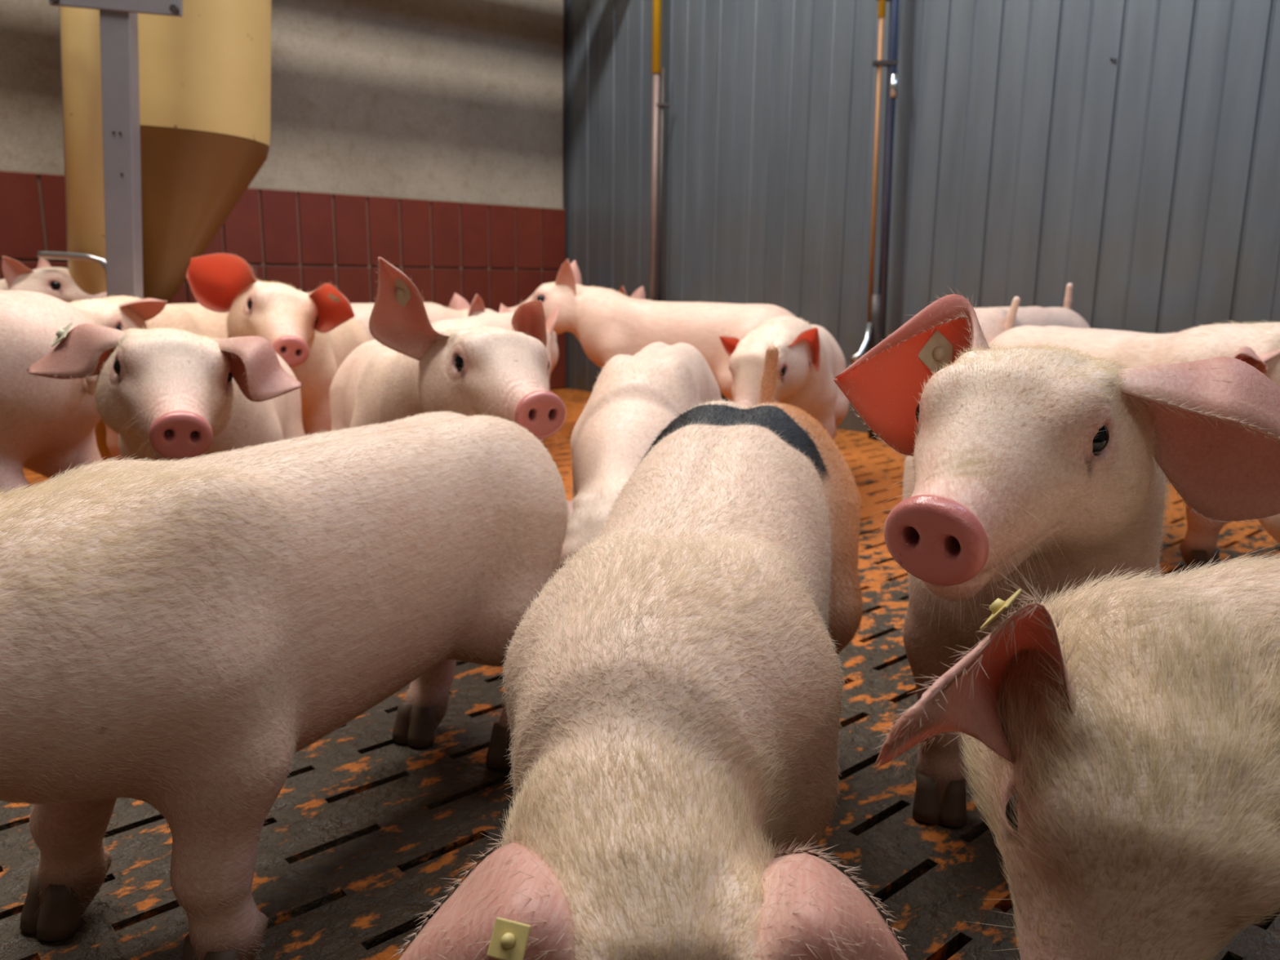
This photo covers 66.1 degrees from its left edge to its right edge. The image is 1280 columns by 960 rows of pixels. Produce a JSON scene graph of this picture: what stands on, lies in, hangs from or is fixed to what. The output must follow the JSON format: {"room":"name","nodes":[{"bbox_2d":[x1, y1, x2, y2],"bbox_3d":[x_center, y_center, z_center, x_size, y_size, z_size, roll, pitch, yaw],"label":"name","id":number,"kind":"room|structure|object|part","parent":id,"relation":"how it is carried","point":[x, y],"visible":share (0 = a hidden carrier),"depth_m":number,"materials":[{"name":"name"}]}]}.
{"room":"farm building","nodes":[
{"label":"farm building","id":0,"kind":"room"},
{"bbox_2d":[0,0,564,389],"bbox_3d":[-3.039,-1.842,2.815,7.000,3.600,0.104,-9,15,-41],"label":"wall","id":1,"kind":"structure","parent":0,"point":[460,100],"depth_m":4.50,"materials":[{"name":"concrete"}]},
{"bbox_2d":[0,169,564,209],"bbox_3d":[-3.016,-1.002,2.949,7.000,0.008,0.018,-9,15,-41],"label":"trim","id":2,"kind":"structure","parent":1,"relation":"attached to","point":[37,173],"depth_m":4.45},
{"bbox_2d":[0,171,565,388],"bbox_3d":[-2.962,-0.548,3.091,6.835,0.943,0.016,-9,15,-41],"label":"tile wainscoting","id":3,"kind":"structure","parent":1,"relation":"attached to","point":[21,233],"depth_m":4.51,"materials":[{"name":"red tile"}]},
{"bbox_2d":[0,388,1279,959],"bbox_3d":[-1.129,0.326,1.399,6.683,0.030,5.174,-9,15,-41],"label":"floor","id":4,"kind":"structure","parent":0,"point":[367,828],"depth_m":1.08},
{"bbox_2d":[0,289,102,494],"bbox_3d":[-1.679,-0.116,2.044,1.395,0.572,0.364,3,12,13],"label":"pig","id":5,"kind":"object","parent":4,"relation":"on","point":[47,426],"visible":0.56,"depth_m":1.83},
{"bbox_2d":[0,256,106,302],"bbox_3d":[-2.183,-0.362,3.029,1.210,0.643,0.322,0,12,-2],"label":"pig","id":6,"kind":"object","parent":4,"relation":"on","point":[55,282],"visible":0.36,"depth_m":2.90},
{"bbox_2d":[58,6,111,462],"bbox_3d":[-1.608,-1.326,2.845,0.301,2.582,0.121,1,12,0],"label":"tube","id":7,"kind":"object","parent":4,"relation":"on","point":[79,28],"visible":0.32,"depth_m":2.87,"materials":[{"name":"plastic"}]},
{"bbox_2d":[48,0,182,459],"bbox_3d":[-1.419,-1.477,2.648,0.360,2.998,0.075,1,12,0],"label":"steel post","id":8,"kind":"object","parent":4,"relation":"on","point":[118,19],"visible":0.75,"depth_m":2.74,"materials":[{"name":"metal"}]},
{"bbox_2d":[36,250,106,276],"bbox_3d":[-1.659,-0.349,2.949,0.213,0.656,0.022,1,12,0],"label":"pipe rail","id":9,"kind":"object","parent":8,"relation":"attached to","point":[41,254],"visible":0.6,"depth_m":2.88,"materials":[{"name":"silver metal"}]},
{"bbox_2d":[68,294,228,461],"bbox_3d":[-1.367,-0.263,2.855,0.334,0.541,1.193,0,12,-2],"label":"pig","id":10,"kind":"object","parent":4,"relation":"on","point":[125,311],"visible":0.14,"depth_m":2.55},
{"bbox_2d":[26,321,305,462],"bbox_3d":[-0.809,-0.041,1.833,0.399,0.527,1.111,-3,12,-16],"label":"pig","id":11,"kind":"object","parent":4,"relation":"on","point":[169,393],"visible":0.65,"depth_m":1.40},
{"bbox_2d":[137,0,271,304],"bbox_3d":[-1.414,-1.351,3.096,0.627,2.513,0.439,1,12,1],"label":"hopper","id":12,"kind":"object","parent":4,"relation":"on","point":[205,73],"visible":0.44,"depth_m":2.99,"materials":[{"name":"yellow plastic"}]},
{"bbox_3d":[-1.389,-1.832,2.996,0.486,1.500,0.437,5,12,-1],"label":"tank","id":13,"kind":"part","parent":12,"relation":"part of","materials":[{"name":"yellow plastic"}]},
{"bbox_2d":[186,253,370,435],"bbox_3d":[-0.946,-0.311,2.843,0.415,0.649,1.118,0,12,-5],"label":"pig","id":14,"kind":"object","parent":4,"relation":"on","point":[315,331],"visible":0.54,"depth_m":2.44},
{"bbox_2d":[0,409,569,959],"bbox_3d":[-0.399,0.200,0.896,0.302,0.442,1.104,6,13,25],"label":"pig","id":15,"kind":"object","parent":4,"relation":"on","point":[172,634],"visible":0.94,"depth_m":0.80},
{"bbox_2d":[350,293,496,340],"bbox_3d":[-0.957,-0.442,3.683,1.186,0.568,0.323,-9,15,-39],"label":"pig","id":16,"kind":"object","parent":4,"relation":"on","point":[459,308],"visible":0.08,"depth_m":3.71},
{"bbox_2d":[328,257,565,451],"bbox_3d":[-0.411,-0.095,1.875,0.320,0.627,1.124,-3,12,-20],"label":"pig","id":17,"kind":"object","parent":4,"relation":"on","point":[410,367],"visible":0.4,"depth_m":1.50},
{"bbox_2d":[431,303,559,445],"bbox_3d":[-0.454,-0.291,3.121,0.314,0.511,1.184,2,12,6],"label":"pig","id":18,"kind":"object","parent":4,"relation":"on","point":[502,318],"visible":0.12,"depth_m":2.94},
{"bbox_2d":[557,341,722,572],"bbox_3d":[0.019,-0.004,1.859,0.311,0.468,1.153,2,12,7],"label":"pig","id":19,"kind":"object","parent":4,"relation":"on","point":[632,397],"visible":0.41,"depth_m":1.57},
{"bbox_2d":[390,342,911,959],"bbox_3d":[0.066,0.166,0.903,0.318,0.520,0.932,3,12,11],"label":"pig","id":20,"kind":"object","parent":4,"relation":"on","point":[673,692],"visible":1,"depth_m":0.62},
{"bbox_2d":[507,258,795,400],"bbox_3d":[0.067,-0.480,3.681,1.222,0.670,0.343,7,13,26],"label":"pig","id":21,"kind":"object","parent":4,"relation":"on","point":[607,323],"visible":0.44,"depth_m":3.58},
{"bbox_2d":[649,0,670,301],"bbox_3d":[0.077,-1.927,4.419,0.140,3.200,0.074,-9,15,-39],"label":"pipe","id":22,"kind":"object","parent":4,"relation":"on","point":[656,69],"visible":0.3,"depth_m":4.52,"materials":[{"name":"silver metal"}]},
{"bbox_2d":[618,285,732,401],"bbox_3d":[0.187,-0.581,4.429,0.298,0.568,1.122,-9,15,-39],"label":"pig","id":23,"kind":"object","parent":4,"relation":"on","point":[639,293],"visible":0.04,"depth_m":4.67},
{"bbox_2d":[719,313,848,440],"bbox_3d":[0.416,-0.200,2.715,0.325,0.517,1.036,4,12,14],"label":"pig","id":24,"kind":"object","parent":4,"relation":"on","point":[811,359],"visible":0.64,"depth_m":2.31},
{"bbox_2d":[849,0,899,439],"bbox_3d":[0.860,-1.727,3.495,0.194,3.201,0.123,-7,14,-32],"label":"pipe","id":25,"kind":"object","parent":4,"relation":"on","point":[875,326],"visible":0.78,"depth_m":3.64,"materials":[{"name":"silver metal"}]},
{"bbox_2d":[973,283,1091,345],"bbox_3d":[1.012,-0.260,2.828,0.363,0.606,1.100,10,15,39],"label":"pig","id":26,"kind":"object","parent":4,"relation":"on","point":[992,320],"visible":0.17,"depth_m":2.80},
{"bbox_2d":[834,285,1279,826],"bbox_3d":[0.457,0.085,1.139,0.363,0.594,1.064,5,12,19],"label":"pig","id":27,"kind":"object","parent":4,"relation":"on","point":[1055,463],"visible":0.71,"depth_m":0.74},
{"bbox_2d":[873,544,1279,959],"bbox_3d":[0.608,0.260,0.665,1.002,0.443,0.237,-1,12,-8],"label":"pig","id":28,"kind":"object","parent":4,"relation":"on","point":[1122,758],"visible":1,"depth_m":0.53},
{"bbox_2d":[988,295,1279,570],"bbox_3d":[1.097,-0.107,2.176,0.382,0.568,1.019,-2,12,-12],"label":"pig","id":29,"kind":"object","parent":4,"relation":"on","point":[1257,344],"visible":0.26,"depth_m":1.99},
{"bbox_2d":[1257,514,1279,543],"bbox_3d":[1.406,0.121,1.427,1.052,0.431,0.275,2,12,6],"label":"pig","id":30,"kind":"object","parent":4,"relation":"on","point":[1272,527],"visible":0.14,"depth_m":1.46},
{"bbox_2d":[558,388,1279,929],"bbox_3d":[-0.005,0.430,2.130,16.000,0.050,16.000,1,12,0],"label":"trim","id":31,"kind":"structure","parent":0,"point":[1273,919],"depth_m":1.30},
{"bbox_2d":[568,0,1279,433],"bbox_3d":[2.015,-1.696,2.417,0.027,3.600,7.304,-9,15,-41],"label":"wall","id":32,"kind":"structure","parent":0,"point":[1028,163],"depth_m":3.56,"materials":[{"name":"grey metal"}]},
{"bbox_2d":[562,0,568,388],"bbox_3d":[-0.377,-2.266,5.048,0.030,3.600,0.030,-9,15,-41],"label":"trim","id":33,"kind":"structure","parent":32,"relation":"attached to","point":[565,94],"depth_m":5.14,"materials":[{"name":"grey metal"}]},
{"bbox_2d":[1110,57,1116,63],"bbox_3d":[1.483,-1.312,3.081,0.022,0.021,0.012,1,12,0],"label":"fly","id":34,"kind":"object","parent":32,"relation":"attached to","point":[1113,60],"visible":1,"depth_m":3.08}
]}

